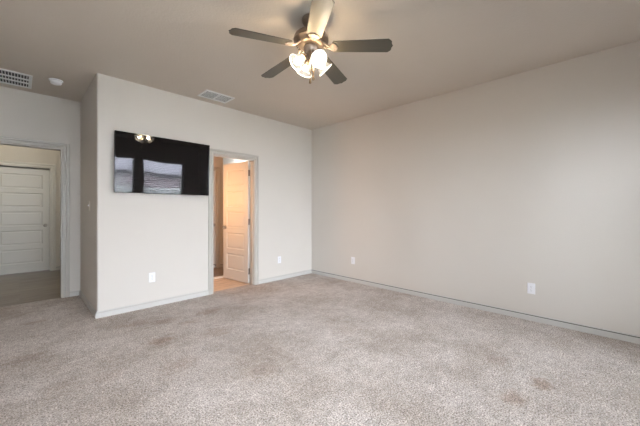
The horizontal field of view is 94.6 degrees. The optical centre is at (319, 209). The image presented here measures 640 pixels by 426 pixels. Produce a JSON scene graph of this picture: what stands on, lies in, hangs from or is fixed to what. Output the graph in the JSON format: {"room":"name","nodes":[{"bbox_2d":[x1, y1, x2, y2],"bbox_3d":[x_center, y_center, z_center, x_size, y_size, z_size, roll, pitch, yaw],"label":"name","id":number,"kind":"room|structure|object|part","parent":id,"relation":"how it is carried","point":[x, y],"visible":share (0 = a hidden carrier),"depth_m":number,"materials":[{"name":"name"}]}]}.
{"room":"empty bedroom","nodes":[
{"label":"empty bedroom","id":0,"kind":"room"},
{"bbox_2d":[0,145,59,266],"bbox_3d":[-5.780,-0.159,5.596,0.250,2.740,3.125,0,0,45],"label":"wall","id":1,"kind":"structure","parent":0,"point":[7,153],"depth_m":5.78,"materials":[{"name":"beige paint"}]},
{"bbox_2d":[0,167,49,274],"bbox_3d":[-5.668,0.204,5.610,0.101,1.990,0.782,0,0,45],"label":"door","id":2,"kind":"structure","parent":1,"relation":"in","point":[24,192],"depth_m":5.65,"materials":[{"name":"paint"}]},
{"bbox_2d":[0,160,55,270],"bbox_3d":[-5.693,0.156,5.635,0.220,2.110,0.962,0,0,45],"label":"door frame","id":3,"kind":"structure","parent":1,"relation":"attached to","point":[51,167],"depth_m":5.86,"materials":[{"name":"paint"}]},
{"bbox_2d":[0,86,79,290],"bbox_3d":[-3.625,-0.159,4.066,0.125,2.740,2.285,0,0,45],"label":"wall","id":4,"kind":"structure","parent":0,"point":[23,114],"depth_m":4.00,"materials":[{"name":"beige paint"}]},
{"bbox_2d":[0,136,69,297],"bbox_3d":[-3.865,0.150,3.808,0.145,2.122,0.962,0,0,45],"label":"door frame","id":5,"kind":"structure","parent":4,"relation":"attached to","point":[64,149],"depth_m":4.07,"materials":[{"name":"paint"}]},
{"bbox_2d":[80,73,311,311],"bbox_3d":[-1.741,-0.159,4.975,1.287,2.740,3.444,0,0,45],"label":"wall","id":6,"kind":"structure","parent":0,"point":[125,238],"depth_m":3.87,"materials":[{"name":"beige paint"}]},
{"bbox_2d":[70,290,208,318],"bbox_3d":[-2.536,1.176,4.156,1.302,0.071,1.398,0,0,45],"label":"baseboard","id":7,"kind":"structure","parent":6,"relation":"attached to","point":[105,313],"depth_m":3.68,"materials":[{"name":"paint"}]},
{"bbox_2d":[149,272,154,281],"bbox_3d":[-2.097,0.845,3.689,0.008,0.118,0.072,0,0,45],"label":"power outlet","id":8,"kind":"object","parent":6,"relation":"attached to","point":[151,275],"visible":1,"depth_m":3.69,"materials":[{"name":"white plastic"}]},
{"bbox_2d":[114,130,209,195],"bbox_3d":[-1.958,-0.547,3.753,0.098,0.700,1.106,0,0,45],"label":"television","id":9,"kind":"object","parent":6,"relation":"attached to","point":[142,163],"visible":1,"depth_m":3.67,"materials":[{"name":"black plastic"}]},
{"bbox_2d":[208,148,258,294],"bbox_3d":[-1.335,0.167,4.545,0.145,2.088,0.840,0,0,45],"label":"door frame","id":10,"kind":"structure","parent":6,"relation":"attached to","point":[254,159],"depth_m":4.75,"materials":[{"name":"paint"}]},
{"bbox_2d":[222,161,249,282],"bbox_3d":[-1.427,0.203,5.032,0.690,1.992,0.167,0,0,38],"label":"door","id":11,"kind":"structure","parent":6,"relation":"in","point":[236,176],"depth_m":5.00,"materials":[{"name":"paint"}]},
{"bbox_2d":[259,269,311,283],"bbox_3d":[-0.578,1.176,5.229,0.015,0.071,1.198,0,0,45],"label":"baseboard","id":12,"kind":"structure","parent":6,"relation":"attached to","point":[290,275],"depth_m":5.17,"materials":[{"name":"paint"}]},
{"bbox_2d":[214,156,222,263],"bbox_3d":[-2.573,-0.159,5.773,0.125,2.740,1.375,0,0,45],"label":"wall","id":13,"kind":"structure","parent":0,"point":[218,161],"depth_m":6.20,"materials":[{"name":"beige paint"}]},
{"bbox_2d":[214,171,215,267],"bbox_3d":[-2.402,0.201,5.879,0.101,2.000,0.707,0,0,45],"label":"door","id":14,"kind":"structure","parent":13,"relation":"in","point":[214,171],"depth_m":6.12,"materials":[{"name":"paint"}]},
{"bbox_2d":[214,167,219,267],"bbox_3d":[-2.417,0.167,5.893,0.110,2.088,0.851,0,0,45],"label":"door frame","id":15,"kind":"structure","parent":13,"relation":"attached to","point":[217,169],"depth_m":6.13,"materials":[{"name":"paint"}]},
{"bbox_2d":[0,267,639,425],"bbox_3d":[-1.565,1.261,3.326,9.545,0.100,5.548,0,0,45],"label":"floor","id":16,"kind":"structure","parent":0,"point":[310,349],"depth_m":2.34,"materials":[{"name":"carpet"}]},
{"bbox_2d":[0,0,639,129],"bbox_3d":[-1.601,-1.604,3.274,9.525,0.150,5.673,0,0,45],"label":"ceiling","id":17,"kind":"structure","parent":0,"point":[187,48],"depth_m":2.73,"materials":[{"name":"paint"}]},
{"bbox_2d":[0,68,32,88],"bbox_3d":[-3.666,-1.521,3.325,0.500,0.014,0.606,0,0,45],"label":"ceiling vent","id":18,"kind":"object","parent":17,"relation":"in","point":[9,77],"visible":1,"depth_m":3.44,"materials":[{"name":"white metal"}]},
{"bbox_2d":[49,78,62,85],"bbox_3d":[-3.116,-1.501,3.485,0.132,0.055,0.132,0,0,45],"label":"smoke detector","id":19,"kind":"object","parent":17,"relation":"attached to","point":[54,81],"visible":1,"depth_m":3.46,"materials":[{"name":"white plastic"}]},
{"bbox_2d":[197,89,234,102],"bbox_3d":[-1.397,-1.524,3.987,0.280,0.010,0.400,0,0,45],"label":"ceiling vent","id":20,"kind":"object","parent":17,"relation":"in","point":[208,94],"visible":1,"depth_m":3.98,"materials":[{"name":"white metal"}]},
{"bbox_2d":[229,0,392,83],"bbox_3d":[-0.109,-1.256,2.404,1.188,0.545,1.235,0,0,45],"label":"ceiling fan","id":21,"kind":"object","parent":17,"relation":"hanging from","point":[312,38],"visible":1,"depth_m":2.29,"materials":[{"name":"brown wood"}]},
{"bbox_3d":[-0.435,-1.276,2.182,0.467,0.006,0.140,-4,13,-27],"label":"blade","id":22,"kind":"part","parent":21,"relation":"part of","materials":[{"name":"brown wood"}]},
{"bbox_3d":[-0.360,-1.276,2.655,0.467,0.006,0.140,-6,7,45],"label":"blade","id":23,"kind":"part","parent":21,"relation":"part of","materials":[{"name":"brown wood"}]},
{"bbox_3d":[-0.178,-1.161,2.317,0.125,0.123,0.124,0,0,45],"label":"lamp shade","id":24,"kind":"part","parent":21,"relation":"part of","materials":[{"name":"white glass"}]},
{"bbox_3d":[-0.122,-1.161,2.473,0.124,0.123,0.125,0,0,45],"label":"lamp shade","id":25,"kind":"part","parent":21,"relation":"part of","materials":[{"name":"white glass"}]},
{"bbox_3d":[-0.076,-1.136,2.310,0.006,0.245,0.012,0,0,4],"label":"pull chain","id":26,"kind":"part","parent":21,"relation":"part of","materials":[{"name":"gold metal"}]},
{"bbox_3d":[-0.022,-1.161,2.261,0.124,0.123,0.125,0,0,45],"label":"lamp shade","id":27,"kind":"part","parent":21,"relation":"part of","materials":[{"name":"white glass"}]},
{"bbox_3d":[-0.009,-1.276,1.964,0.140,0.006,0.467,11,2,-10],"label":"blade","id":28,"kind":"part","parent":21,"relation":"part of","materials":[{"name":"beige wood"}]},
{"bbox_3d":[0.034,-1.161,2.417,0.125,0.123,0.124,0,0,45],"label":"lamp shade","id":29,"kind":"part","parent":21,"relation":"part of","materials":[{"name":"white glass"}]},
{"bbox_3d":[0.113,-1.276,2.730,0.140,0.006,0.467,-12,-9,26],"label":"blade","id":30,"kind":"part","parent":21,"relation":"part of","materials":[{"name":"brown wood"}]},
{"bbox_3d":[0.330,-1.276,2.303,0.467,0.006,0.140,4,-10,9],"label":"blade","id":31,"kind":"part","parent":21,"relation":"part of","materials":[{"name":"brown wood"}]},
{"bbox_2d":[223,40,639,335],"bbox_3d":[0.557,-0.159,5.042,8.925,2.740,0.125,0,0,45],"label":"wall","id":32,"kind":"structure","parent":0,"point":[480,193],"depth_m":3.41,"materials":[{"name":"beige paint"}]},
{"bbox_2d":[311,269,639,343],"bbox_3d":[1.716,1.176,3.804,5.286,0.071,0.015,0,0,45],"label":"baseboard","id":33,"kind":"structure","parent":32,"relation":"attached to","point":[626,337],"depth_m":3.40,"materials":[{"name":"paint"}]},
{"bbox_2d":[527,283,534,293],"bbox_3d":[2.308,0.861,3.226,0.072,0.118,0.008,0,0,45],"label":"power outlet","id":34,"kind":"object","parent":32,"relation":"attached to","point":[530,286],"visible":1,"depth_m":3.22,"materials":[{"name":"white plastic"}]}
]}

